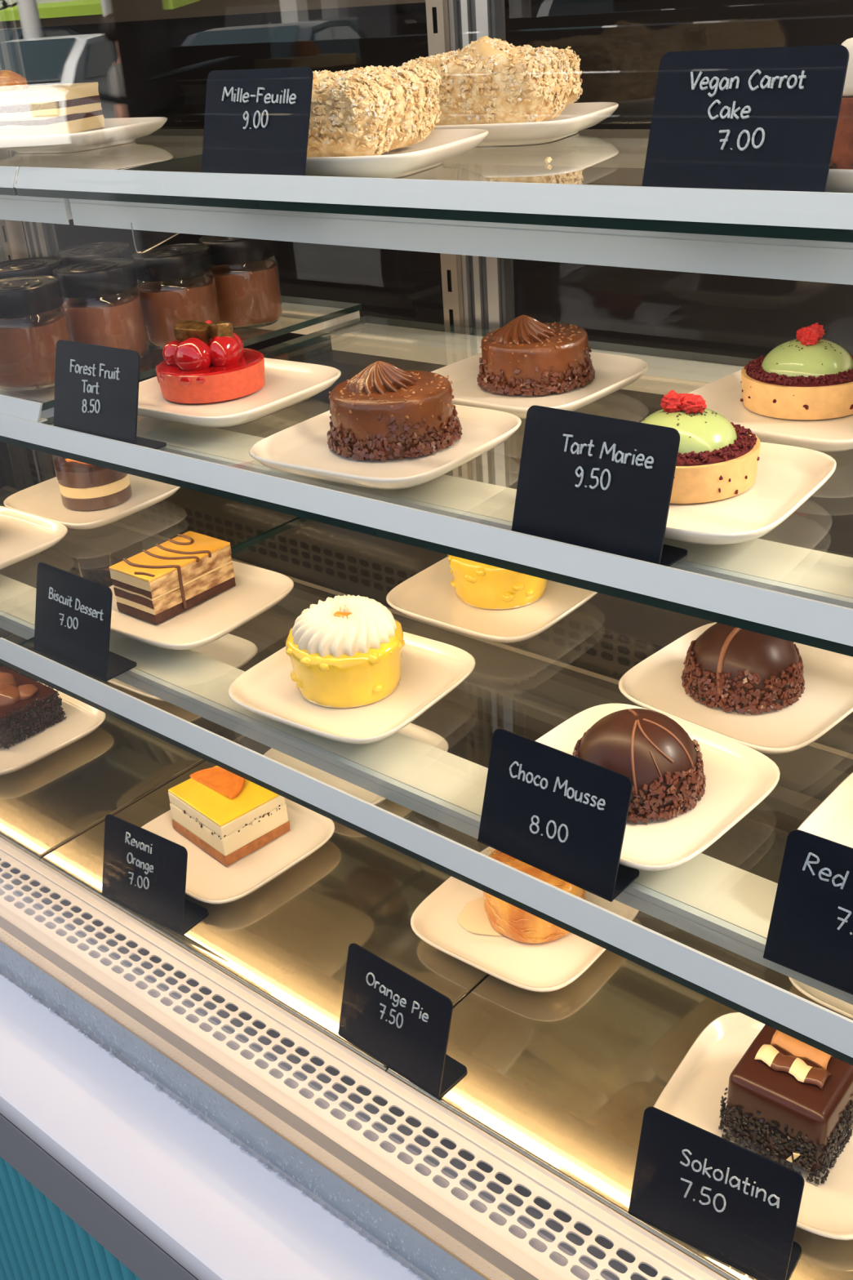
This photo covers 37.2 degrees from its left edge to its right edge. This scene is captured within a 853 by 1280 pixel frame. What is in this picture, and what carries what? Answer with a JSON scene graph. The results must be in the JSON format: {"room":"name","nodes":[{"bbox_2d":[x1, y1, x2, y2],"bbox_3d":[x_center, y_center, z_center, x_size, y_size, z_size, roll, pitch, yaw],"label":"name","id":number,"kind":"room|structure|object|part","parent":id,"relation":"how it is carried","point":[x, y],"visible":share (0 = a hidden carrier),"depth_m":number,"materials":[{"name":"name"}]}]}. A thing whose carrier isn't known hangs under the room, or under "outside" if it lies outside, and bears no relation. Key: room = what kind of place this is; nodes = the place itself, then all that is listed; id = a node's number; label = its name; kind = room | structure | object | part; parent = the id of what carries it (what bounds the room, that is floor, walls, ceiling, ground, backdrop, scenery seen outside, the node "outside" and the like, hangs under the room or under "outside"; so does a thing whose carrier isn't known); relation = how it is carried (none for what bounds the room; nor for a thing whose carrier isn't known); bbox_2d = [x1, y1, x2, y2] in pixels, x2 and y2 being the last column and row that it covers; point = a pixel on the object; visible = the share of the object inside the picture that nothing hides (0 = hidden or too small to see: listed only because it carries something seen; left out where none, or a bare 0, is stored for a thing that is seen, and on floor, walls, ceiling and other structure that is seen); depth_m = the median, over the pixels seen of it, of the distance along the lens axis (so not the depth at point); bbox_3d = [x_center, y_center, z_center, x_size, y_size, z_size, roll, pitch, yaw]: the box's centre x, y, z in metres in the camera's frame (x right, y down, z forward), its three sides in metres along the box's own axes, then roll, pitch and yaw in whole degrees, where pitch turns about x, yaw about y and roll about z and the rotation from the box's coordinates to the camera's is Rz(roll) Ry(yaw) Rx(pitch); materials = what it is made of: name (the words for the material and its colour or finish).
{"room":"food shop","nodes":[
{"label":"food shop","id":0,"kind":"room"},
{"bbox_2d":[11,0,852,557],"bbox_3d":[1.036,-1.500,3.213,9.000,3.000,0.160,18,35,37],"label":"display case back","id":1,"kind":"structure","parent":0,"point":[145,58],"depth_m":3.99,"materials":[{"name":"black"}]},
{"bbox_3d":[-9.356,-1.972,9.007,54.000,0.100,10.600,18,35,37],"label":"pavement","id":2,"kind":"object","parent":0,"visible":0},
{"bbox_2d":[0,441,852,1279],"bbox_3d":[-0.137,0.072,1.130,2.791,2.260,0.699,18,35,37],"label":"display case","id":3,"kind":"object","parent":2,"relation":"on","point":[104,1175],"visible":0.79,"depth_m":0.92,"materials":[{"name":"white metal"}]},
{"bbox_2d":[0,233,6,262],"bbox_3d":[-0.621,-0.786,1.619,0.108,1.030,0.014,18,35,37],"label":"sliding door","id":4,"kind":"structure","parent":3,"relation":"attached to","point":[2,258],"depth_m":1.72,"materials":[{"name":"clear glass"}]},
{"bbox_3d":[-0.857,-0.611,1.504,0.006,1.216,0.602,18,35,37],"label":"panel","id":5,"kind":"part","parent":3,"relation":"part of","materials":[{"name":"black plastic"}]},
{"bbox_2d":[0,219,28,260],"bbox_3d":[-0.571,-0.763,1.580,0.022,0.988,0.024,18,35,37],"label":"upright","id":6,"kind":"object","parent":3,"relation":"attached to","point":[11,232],"visible":0.16,"depth_m":1.69,"materials":[{"name":"metal"}]},
{"bbox_2d":[0,0,58,257],"bbox_3d":[-0.253,-0.676,1.353,0.776,1.030,0.014,18,35,37],"label":"sliding door","id":7,"kind":"structure","parent":3,"relation":"attached to","point":[41,237],"depth_m":1.58,"materials":[{"name":"clear glass"}]},
{"bbox_2d":[0,539,123,639],"bbox_3d":[-0.659,-0.039,1.687,0.344,0.012,0.487,18,35,37],"label":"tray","id":8,"kind":"object","parent":3,"relation":"in","point":[91,565],"visible":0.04,"depth_m":1.79,"materials":[{"name":"metal"}]},
{"bbox_3d":[-0.311,0.759,1.196,2.791,0.842,0.029,18,35,37],"label":"ribbed panel","id":9,"kind":"part","parent":3,"relation":"part of","materials":[{"name":"teal metal"}]},
{"bbox_2d":[0,128,204,224],"bbox_3d":[-0.493,-0.507,1.343,0.773,0.050,0.377,18,34,37],"label":"glass shelf","id":10,"kind":"object","parent":3,"relation":"attached to","point":[162,145],"visible":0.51,"depth_m":1.13,"materials":[{"name":"grey"}]},
{"bbox_3d":[-0.612,-0.452,1.214,0.773,0.014,0.010,18,34,37],"label":"price rail","id":11,"kind":"part","parent":10,"relation":"part of","materials":[{"name":"white"}]},
{"bbox_2d":[0,116,167,152],"bbox_3d":[-0.353,-0.503,1.267,0.155,0.019,0.155,12,31,30],"label":"dessert plate","id":12,"kind":"object","parent":10,"relation":"on","point":[122,130],"visible":0.88,"depth_m":1.22,"materials":[{"name":"white ceramic"}]},
{"bbox_2d":[0,70,105,136],"bbox_3d":[-0.393,-0.542,1.276,0.093,0.062,0.092,9,30,25],"label":"slice","id":13,"kind":"object","parent":12,"relation":"on","point":[64,108],"visible":0.98,"depth_m":1.25,"materials":[{"name":"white food"}]},
{"bbox_2d":[0,609,295,861],"bbox_3d":[-0.364,0.058,1.456,0.428,0.012,0.487,18,35,37],"label":"tray","id":14,"kind":"object","parent":3,"relation":"in","point":[47,803],"visible":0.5,"depth_m":1.29,"materials":[{"name":"metal"}]},
{"bbox_2d":[0,681,105,775],"bbox_3d":[-0.437,0.098,1.357,0.155,0.019,0.155,19,35,38],"label":"dessert plate","id":15,"kind":"object","parent":14,"relation":"on","point":[82,719],"visible":0.61,"depth_m":1.34,"materials":[{"name":"white ceramic"}]},
{"bbox_2d":[0,665,66,748],"bbox_3d":[-0.458,0.065,1.370,0.112,0.050,0.083,18,35,37],"label":"chocolate cake","id":16,"kind":"object","parent":15,"relation":"on","point":[28,706],"visible":0.99,"depth_m":1.34,"materials":[{"name":"brown food"}]},
{"bbox_2d":[106,633,257,701],"bbox_3d":[-0.289,0.029,1.471,0.155,0.019,0.155,16,33,34],"label":"dessert plate","id":17,"kind":"object","parent":14,"relation":"on","point":[235,651],"visible":0.2,"depth_m":1.49,"materials":[{"name":"white ceramic"}]},
{"bbox_2d":[0,417,300,645],"bbox_3d":[-0.506,-0.176,1.466,0.773,0.036,0.486,18,35,36],"label":"glass shelf","id":18,"kind":"object","parent":3,"relation":"attached to","point":[17,599],"visible":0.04,"depth_m":1.18,"materials":[{"name":"grey"}]},
{"bbox_2d":[0,506,67,569],"bbox_3d":[-0.453,-0.091,1.265,0.155,0.019,0.155,17,34,35],"label":"dessert plate","id":19,"kind":"object","parent":18,"relation":"on","point":[23,535],"visible":1,"depth_m":1.29,"materials":[{"name":"white ceramic"}]},
{"bbox_2d":[3,474,180,529],"bbox_3d":[-0.358,-0.152,1.369,0.155,0.019,0.155,16,34,34],"label":"dessert plate","id":20,"kind":"object","parent":18,"relation":"on","point":[42,499],"visible":0.63,"depth_m":1.36,"materials":[{"name":"white ceramic"}]},
{"bbox_2d":[51,454,133,511],"bbox_3d":[-0.358,-0.180,1.359,0.076,0.060,0.076,8,30,22],"label":"cake","id":21,"kind":"object","parent":20,"relation":"on","point":[83,486],"visible":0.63,"depth_m":1.33,"materials":[{"name":"brown food"}]},
{"bbox_3d":[-0.505,-0.177,1.466,0.773,0.006,0.485,18,35,36],"label":"glass pane","id":22,"kind":"part","parent":18,"relation":"part of","materials":[{"name":"grey"}]},
{"bbox_2d":[0,280,361,422],"bbox_3d":[-0.481,-0.345,1.386,0.822,0.036,0.429,17,34,37],"label":"glass shelf","id":23,"kind":"object","parent":3,"relation":"attached to","point":[298,318],"visible":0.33,"depth_m":1.27,"materials":[{"name":"grey"}]},
{"bbox_3d":[-0.616,-0.274,1.242,0.822,0.014,0.010,17,34,37],"label":"price rail","id":24,"kind":"part","parent":23,"relation":"part of","materials":[{"name":"white plastic"}]},
{"bbox_2d":[0,257,70,311],"bbox_3d":[-0.370,-0.310,1.189,0.073,0.084,0.073,-19,30,-27],"label":"jar","id":25,"kind":"object","parent":23,"relation":"on","point":[32,266],"visible":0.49,"depth_m":1.16,"materials":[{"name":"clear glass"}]},
{"bbox_3d":[-0.373,-0.338,1.175,0.072,0.021,0.072,-19,30,-27],"label":"lid","id":26,"kind":"part","parent":25,"relation":"part of","materials":[{"name":"black plastic"}]},
{"bbox_2d":[0,275,71,391],"bbox_3d":[-0.346,-0.265,1.097,0.073,0.084,0.073,20,36,40],"label":"jar","id":27,"kind":"object","parent":23,"relation":"on","point":[29,334],"visible":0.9,"depth_m":1.07,"materials":[{"name":"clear glass"}]},
{"bbox_3d":[-0.349,-0.293,1.083,0.072,0.021,0.072,20,36,40],"label":"lid","id":28,"kind":"part","parent":27,"relation":"part of","materials":[{"name":"black plastic"}]},
{"bbox_2d":[55,241,138,299],"bbox_3d":[-0.319,-0.341,1.242,0.073,0.084,0.073,-19,30,-27],"label":"jar","id":29,"kind":"object","parent":23,"relation":"on","point":[94,251],"visible":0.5,"depth_m":1.22,"materials":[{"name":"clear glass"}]},
{"bbox_3d":[-0.321,-0.369,1.228,0.072,0.021,0.072,-19,30,-27],"label":"lid","id":30,"kind":"part","parent":29,"relation":"part of","materials":[{"name":"black plastic"}]},
{"bbox_2d":[52,257,148,358],"bbox_3d":[-0.295,-0.297,1.151,0.073,0.084,0.073,-27,34,-36],"label":"jar","id":31,"kind":"object","parent":23,"relation":"on","point":[96,312],"visible":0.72,"depth_m":1.13,"materials":[{"name":"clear glass"}]},
{"bbox_3d":[-0.297,-0.325,1.137,0.072,0.021,0.072,-27,34,-36],"label":"lid","id":32,"kind":"part","parent":31,"relation":"part of","materials":[{"name":"black plastic"}]},
{"bbox_3d":[-0.294,-0.290,1.155,0.073,0.070,0.073,-27,34,-36],"label":"glass","id":33,"kind":"part","parent":31,"relation":"part of","materials":[{"name":"clear glass"}]},
{"bbox_2d":[131,243,221,348],"bbox_3d":[-0.234,-0.324,1.194,0.073,0.084,0.073,3,27,15],"label":"jar","id":34,"kind":"object","parent":23,"relation":"on","point":[176,291],"visible":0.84,"depth_m":1.17,"materials":[{"name":"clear glass"}]},
{"bbox_3d":[-0.237,-0.352,1.180,0.072,0.021,0.072,3,27,15],"label":"lid","id":35,"kind":"part","parent":34,"relation":"part of","materials":[{"name":"black plastic"}]},
{"bbox_3d":[-0.234,-0.317,1.197,0.073,0.070,0.073,3,27,15],"label":"glass","id":36,"kind":"part","parent":34,"relation":"part of","materials":[{"name":"clear glass"}]},
{"bbox_2d":[198,235,283,329],"bbox_3d":[-0.182,-0.354,1.246,0.073,0.084,0.073,1,27,12],"label":"jar","id":37,"kind":"object","parent":23,"relation":"on","point":[248,295],"visible":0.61,"depth_m":1.22,"materials":[{"name":"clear glass"}]},
{"bbox_3d":[-0.184,-0.382,1.232,0.072,0.021,0.072,1,27,12],"label":"lid","id":38,"kind":"part","parent":37,"relation":"part of","materials":[{"name":"black plastic"}]},
{"bbox_2d":[1,951,466,1279],"bbox_3d":[-0.104,0.341,0.840,0.751,0.036,0.003,18,35,37],"label":"condensation","id":39,"kind":"object","parent":3,"relation":"attached to","point":[31,993],"visible":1,"depth_m":0.89,"materials":[{"name":"liquid"}]},
{"bbox_2d":[40,678,573,1071],"bbox_3d":[-0.037,0.165,1.201,0.428,0.012,0.487,18,35,37],"label":"tray","id":40,"kind":"object","parent":3,"relation":"in","point":[288,940],"visible":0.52,"depth_m":1.08,"materials":[{"name":"metal"}]},
{"bbox_2d":[101,813,208,934],"bbox_3d":[-0.237,0.195,1.080,0.100,0.074,0.034,15,33,33],"label":"price card","id":41,"kind":"object","parent":40,"relation":"on","point":[144,872],"visible":1,"depth_m":1.07,"materials":[{"name":"black plastic"}]},
{"bbox_2d":[140,797,334,904],"bbox_3d":[-0.177,0.184,1.152,0.155,0.019,0.155,20,36,39],"label":"dessert plate","id":42,"kind":"object","parent":40,"relation":"on","point":[208,880],"visible":0.51,"depth_m":1.13,"materials":[{"name":"white ceramic"}]},
{"bbox_2d":[168,765,290,866],"bbox_3d":[-0.181,0.153,1.159,0.073,0.050,0.087,-26,34,-36],"label":"cake","id":43,"kind":"object","parent":42,"relation":"on","point":[228,815],"visible":0.88,"depth_m":1.14,"materials":[{"name":"beige food"}]},
{"bbox_2d":[262,723,448,805],"bbox_3d":[-0.072,0.121,1.261,0.155,0.019,0.155,18,35,37],"label":"dessert plate","id":44,"kind":"object","parent":40,"relation":"on","point":[412,731],"visible":0.15,"depth_m":1.26,"materials":[{"name":"white ceramic"}]},
{"bbox_2d":[337,942,466,1098],"bbox_3d":[-0.020,0.267,0.908,0.100,0.074,0.034,20,35,38],"label":"price card","id":45,"kind":"object","parent":40,"relation":"on","point":[400,1020],"visible":1,"depth_m":0.90,"materials":[{"name":"black plastic"}]},
{"bbox_2d":[410,846,639,991],"bbox_3d":[0.082,0.226,1.034,0.155,0.019,0.155,17,34,35],"label":"dessert plate","id":46,"kind":"object","parent":40,"relation":"on","point":[549,966],"visible":0.52,"depth_m":1.00,"materials":[{"name":"white ceramic"}]},
{"bbox_2d":[457,849,585,943],"bbox_3d":[0.077,0.201,1.028,0.105,0.051,0.082,-1,27,7],"label":"pie","id":47,"kind":"object","parent":46,"relation":"on","point":[488,914],"visible":0.39,"depth_m":1.00,"materials":[{"name":"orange food"}]},
{"bbox_2d":[0,836,727,1279],"bbox_3d":[-0.177,0.284,0.987,1.642,0.007,0.066,18,35,37],"label":"grille","id":48,"kind":"object","parent":3,"relation":"attached to","point":[517,1249],"depth_m":0.89,"materials":[{"name":"beige metal"}]},
{"bbox_2d":[0,315,852,657],"bbox_3d":[0.366,-0.070,0.716,1.530,0.036,0.439,17,34,37],"label":"glass shelf","id":49,"kind":"object","parent":3,"relation":"attached to","point":[801,595],"visible":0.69,"depth_m":0.79,"materials":[{"name":"grey"}]},
{"bbox_2d":[53,339,166,449],"bbox_3d":[-0.246,-0.185,0.958,0.102,0.078,0.034,17,34,36],"label":"price card","id":50,"kind":"object","parent":49,"relation":"on","point":[96,387],"visible":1,"depth_m":0.95,"materials":[{"name":"black plastic"}]},
{"bbox_2d":[137,357,341,427],"bbox_3d":[-0.163,-0.200,1.035,0.155,0.019,0.155,15,33,35],"label":"dessert plate","id":51,"kind":"object","parent":49,"relation":"on","point":[287,384],"visible":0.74,"depth_m":1.02,"materials":[{"name":"white ceramic"}]},
{"bbox_2d":[155,320,265,403],"bbox_3d":[-0.179,-0.234,1.042,0.089,0.057,0.089,-12,28,-15],"label":"tart","id":52,"kind":"object","parent":51,"relation":"on","point":[207,362],"visible":1,"depth_m":1.02,"materials":[{"name":"red food"}]},
{"bbox_2d":[248,404,521,489],"bbox_3d":[-0.027,-0.134,0.880,0.155,0.019,0.155,15,33,34],"label":"dessert plate","id":53,"kind":"object","parent":49,"relation":"on","point":[301,449],"visible":0.72,"depth_m":0.86,"materials":[{"name":"white ceramic"}]},
{"bbox_2d":[326,360,462,461],"bbox_3d":[-0.024,-0.166,0.881,0.096,0.055,0.095,4,28,17],"label":"chocolate cake","id":54,"kind":"object","parent":53,"relation":"on","point":[385,411],"visible":1,"depth_m":0.86,"materials":[{"name":"food"}]},
{"bbox_3d":[0.227,0.003,0.569,1.530,0.014,0.010,17,34,37],"label":"price rail","id":55,"kind":"part","parent":49,"relation":"part of","materials":[{"name":"white metal"}]},
{"bbox_2d":[431,351,648,419],"bbox_3d":[0.080,-0.199,0.990,0.155,0.019,0.155,17,34,37],"label":"dessert plate","id":56,"kind":"object","parent":49,"relation":"on","point":[613,372],"visible":0.5,"depth_m":0.98,"materials":[{"name":"white ceramic"}]},
{"bbox_2d":[476,315,595,395],"bbox_3d":[0.085,-0.229,0.992,0.093,0.053,0.093,9,30,25],"label":"chocolate cake","id":57,"kind":"object","parent":56,"relation":"on","point":[526,356],"visible":1,"depth_m":0.97,"materials":[{"name":"food"}]},
{"bbox_2d":[511,405,687,566],"bbox_3d":[0.095,-0.087,0.703,0.100,0.074,0.034,18,35,39],"label":"price card","id":58,"kind":"object","parent":49,"relation":"on","point":[593,482],"visible":1,"depth_m":0.70,"materials":[{"name":"black plastic"}]},
{"bbox_2d":[664,441,836,545],"bbox_3d":[0.153,-0.089,0.759,0.155,0.019,0.155,14,32,33],"label":"dessert plate","id":59,"kind":"object","parent":49,"relation":"on","point":[787,477],"visible":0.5,"depth_m":0.73,"materials":[{"name":"white ceramic"}]},
{"bbox_2d":[640,390,760,503],"bbox_3d":[0.156,-0.123,0.766,0.090,0.056,0.090,2,28,11],"label":"tart","id":60,"kind":"object","parent":59,"relation":"on","point":[717,459],"visible":0.73,"depth_m":0.74,"materials":[{"name":"food"}]},
{"bbox_2d":[688,369,852,452],"bbox_3d":[0.262,-0.159,0.879,0.155,0.019,0.155,19,35,40],"label":"dessert plate","id":61,"kind":"object","parent":49,"relation":"on","point":[722,396],"visible":0.4,"depth_m":0.86,"materials":[{"name":"white ceramic"}]},
{"bbox_2d":[740,322,852,419],"bbox_3d":[0.266,-0.193,0.886,0.090,0.055,0.090,-4,27,1],"label":"tart","id":62,"kind":"object","parent":61,"relation":"on","point":[809,376],"visible":1,"depth_m":0.86,"materials":[{"name":"food"}]},
{"bbox_2d":[0,517,852,1065],"bbox_3d":[0.370,0.117,0.785,1.514,0.036,0.486,18,35,36],"label":"glass shelf","id":63,"kind":"object","parent":3,"relation":"attached to","point":[726,905],"visible":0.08,"depth_m":0.82,"materials":[{"name":"grey"}]},
{"bbox_2d":[33,562,137,681],"bbox_3d":[-0.287,-0.018,1.043,0.101,0.075,0.034,18,35,36],"label":"price card","id":64,"kind":"object","parent":63,"relation":"on","point":[73,612],"visible":1,"depth_m":1.04,"materials":[{"name":"black plastic"}]},
{"bbox_2d":[108,560,293,649],"bbox_3d":[-0.210,-0.031,1.116,0.155,0.019,0.155,15,33,32],"label":"dessert plate","id":65,"kind":"object","parent":63,"relation":"on","point":[256,590],"visible":0.64,"depth_m":1.10,"materials":[{"name":"white ceramic"}]},
{"bbox_2d":[109,531,235,624],"bbox_3d":[-0.222,-0.057,1.119,0.057,0.045,0.094,18,34,35],"label":"slice","id":66,"kind":"object","parent":65,"relation":"on","point":[156,584],"visible":1,"depth_m":1.10,"materials":[{"name":"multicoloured food"}]},
{"bbox_2d":[227,631,475,744],"bbox_3d":[-0.056,0.035,0.970,0.155,0.019,0.155,15,33,33],"label":"dessert plate","id":67,"kind":"object","parent":63,"relation":"on","point":[431,669],"visible":0.72,"depth_m":0.96,"materials":[{"name":"white ceramic"}]},
{"bbox_2d":[285,594,404,707],"bbox_3d":[-0.060,0.004,0.960,0.091,0.064,0.093,8,30,22],"label":"cake","id":68,"kind":"object","parent":67,"relation":"on","point":[344,651],"visible":1,"depth_m":0.93,"materials":[{"name":"food"}]},
{"bbox_2d":[386,556,597,643],"bbox_3d":[0.060,-0.037,1.092,0.155,0.019,0.155,18,34,35],"label":"dessert plate","id":69,"kind":"object","parent":63,"relation":"on","point":[428,596],"visible":0.56,"depth_m":1.07,"materials":[{"name":"white ceramic"}]},
{"bbox_2d":[447,554,547,608],"bbox_3d":[0.063,-0.072,1.090,0.091,0.064,0.093,-17,30,-24],"label":"cake","id":70,"kind":"object","parent":69,"relation":"on","point":[477,584],"visible":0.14,"depth_m":1.06,"materials":[{"name":"food"}]},
{"bbox_2d":[477,728,639,902],"bbox_3d":[0.079,0.101,0.764,0.101,0.075,0.034,19,35,37],"label":"price card","id":71,"kind":"object","parent":63,"relation":"on","point":[560,814],"visible":1,"depth_m":0.76,"materials":[{"name":"black plastic"}]},
{"bbox_2d":[534,703,780,871],"bbox_3d":[0.134,0.096,0.825,0.155,0.019,0.155,21,36,39],"label":"dessert plate","id":72,"kind":"object","parent":63,"relation":"on","point":[739,777],"visible":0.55,"depth_m":0.81,"materials":[{"name":"white ceramic"}]},
{"bbox_2d":[572,708,706,824],"bbox_3d":[0.136,0.072,0.817,0.089,0.051,0.089,12,31,28],"label":"cake","id":73,"kind":"object","parent":72,"relation":"on","point":[664,766],"visible":0.72,"depth_m":0.79,"materials":[{"name":"brown food"}]},
{"bbox_2d":[618,622,852,754],"bbox_3d":[0.236,0.037,0.927,0.155,0.019,0.155,-27,35,-37],"label":"dessert plate","id":74,"kind":"object","parent":63,"relation":"on","point":[655,683],"visible":0.66,"depth_m":0.91,"materials":[{"name":"white ceramic"}]},
{"bbox_2d":[681,622,805,715],"bbox_3d":[0.232,0.009,0.924,0.089,0.052,0.089,18,35,36],"label":"cake","id":75,"kind":"object","parent":74,"relation":"on","point":[729,668],"visible":0.93,"depth_m":0.90,"materials":[{"name":"brown food"}]},
{"bbox_2d":[763,829,852,995],"bbox_3d":[0.231,0.146,0.657,0.100,0.074,0.034,17,34,35],"label":"price card","id":76,"kind":"object","parent":63,"relation":"on","point":[811,931],"visible":1,"depth_m":0.67,"materials":[{"name":"black plastic"}]},
{"bbox_2d":[797,772,852,848],"bbox_3d":[0.306,0.127,0.744,0.155,0.019,0.155,19,35,37],"label":"dessert plate","id":77,"kind":"object","parent":63,"relation":"on","point":[833,820],"visible":0.51,"depth_m":0.78,"materials":[{"name":"white ceramic"}]},
{"bbox_3d":[0.249,0.033,1.239,2.320,0.180,0.017,18,35,37],"label":"panel","id":78,"kind":"part","parent":3,"relation":"part of","materials":[{"name":"clear glass"}]},
{"bbox_3d":[0.242,0.060,1.242,2.320,0.010,0.008,18,35,37],"label":"rail","id":79,"kind":"part","parent":3,"relation":"part of","materials":[{"name":"grey metal"}]},
{"bbox_2d":[15,128,852,284],"bbox_3d":[0.382,-0.223,0.658,1.514,0.065,0.377,18,34,37],"label":"glass shelf","id":80,"kind":"object","parent":3,"relation":"attached to","point":[588,205],"visible":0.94,"depth_m":0.76,"materials":[{"name":"grey"}]},
{"bbox_2d":[200,66,313,175],"bbox_3d":[-0.110,-0.337,0.840,0.100,0.074,0.034,18,34,37],"label":"price card","id":81,"kind":"object","parent":80,"relation":"on","point":[256,121],"visible":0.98,"depth_m":0.83,"materials":[{"name":"black"}]},
{"bbox_2d":[305,128,488,178],"bbox_3d":[-0.046,-0.345,0.905,0.155,0.019,0.155,9,30,25],"label":"dessert plate","id":82,"kind":"object","parent":80,"relation":"on","point":[428,151],"visible":0.62,"depth_m":0.85,"materials":[{"name":"white ceramic"}]},
{"bbox_2d":[306,62,441,157],"bbox_3d":[-0.057,-0.380,0.911,0.106,0.058,0.130,9,30,25],"label":"mille feuille","id":83,"kind":"object","parent":82,"relation":"on","point":[374,111],"visible":0.73,"depth_m":0.87,"materials":[{"name":"beige food"}]},
{"bbox_3d":[0.262,-0.174,0.526,1.514,0.014,0.010,18,34,37],"label":"price rail","id":84,"kind":"part","parent":80,"relation":"part of","materials":[{"name":"white"}]},
{"bbox_2d":[433,102,618,146],"bbox_3d":[0.068,-0.418,1.032,0.155,0.019,0.155,9,30,25],"label":"dessert plate","id":85,"kind":"object","parent":80,"relation":"on","point":[577,117],"visible":0.56,"depth_m":0.97,"materials":[{"name":"white ceramic"}]},
{"bbox_2d":[409,35,582,125],"bbox_3d":[0.052,-0.455,1.032,0.133,0.068,0.112,8,30,24],"label":"mille feuille","id":86,"kind":"object","parent":85,"relation":"on","point":[490,81],"visible":0.89,"depth_m":0.99,"materials":[{"name":"beige food"}]},
{"bbox_2d":[545,156,552,163],"bbox_3d":[0.084,-0.331,0.875,0.005,0.005,0.005,-16,29,-21],"label":"crumb","id":87,"kind":"object","parent":80,"relation":"on","point":[548,159],"visible":1,"depth_m":0.87,"materials":[{"name":"beige food"}]},
{"bbox_2d":[641,44,849,191],"bbox_3d":[0.158,-0.252,0.629,0.101,0.076,0.034,18,34,37],"label":"price card","id":88,"kind":"object","parent":80,"relation":"on","point":[766,118],"visible":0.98,"depth_m":0.62,"materials":[{"name":"black"}]},
{"bbox_2d":[825,168,852,192],"bbox_3d":[0.239,-0.253,0.678,0.155,0.019,0.155,18,34,37],"label":"dessert plate","id":89,"kind":"object","parent":80,"relation":"on","point":[839,180],"visible":0.12,"depth_m":0.62,"materials":[{"name":"white ceramic"}]},
{"bbox_2d":[829,36,852,169],"bbox_3d":[0.271,-0.286,0.666,0.090,0.064,0.089,18,34,37],"label":"cake","id":90,"kind":"object","parent":89,"relation":"on","point":[842,157],"visible":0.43,"depth_m":0.67,"materials":[{"name":"beige food"}]},
{"bbox_2d":[425,0,472,479],"bbox_3d":[0.013,-0.572,1.124,0.022,0.988,0.024,18,35,37],"label":"upright","id":91,"kind":"object","parent":3,"relation":"attached to","point":[437,11],"visible":0.23,"depth_m":1.22,"materials":[{"name":"metal"}]},
{"bbox_2d":[448,0,519,488],"bbox_3d":[0.554,-0.401,0.702,1.392,1.030,0.014,18,35,37],"label":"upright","id":92,"kind":"structure","parent":3,"relation":"attached to","point":[488,285],"depth_m":1.21,"materials":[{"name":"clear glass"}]},
{"bbox_2d":[386,784,852,1279],"bbox_3d":[0.290,0.272,0.945,0.428,0.012,0.487,18,35,37],"label":"tray","id":93,"kind":"object","parent":3,"relation":"in","point":[566,1078],"visible":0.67,"depth_m":0.91,"materials":[{"name":"metal"}]},
{"bbox_2d":[628,1106,804,1279],"bbox_3d":[0.174,0.329,0.761,0.100,0.074,0.034,15,33,32],"label":"price card","id":94,"kind":"object","parent":93,"relation":"on","point":[739,1206],"visible":1,"depth_m":0.76,"materials":[{"name":"black plastic"}]},
{"bbox_2d":[653,1012,852,1239],"bbox_3d":[0.236,0.318,0.834,0.155,0.019,0.155,14,32,32],"label":"dessert plate","id":95,"kind":"object","parent":93,"relation":"on","point":[693,1095],"visible":0.41,"depth_m":0.85,"materials":[{"name":"white ceramic"}]},
{"bbox_2d":[718,1024,852,1185],"bbox_3d":[0.242,0.288,0.825,0.073,0.061,0.093,17,34,35],"label":"chocolate square","id":96,"kind":"object","parent":95,"relation":"on","point":[789,1099],"visible":0.91,"depth_m":0.80,"materials":[{"name":"brown food"}]},
{"bbox_2d":[788,977,852,1019],"bbox_3d":[0.364,0.249,0.949,0.155,0.019,0.155,18,35,37],"label":"dessert plate","id":97,"kind":"object","parent":93,"relation":"on","point":[846,1009],"visible":0.2,"depth_m":0.93,"materials":[{"name":"white ceramic"}]}
]}

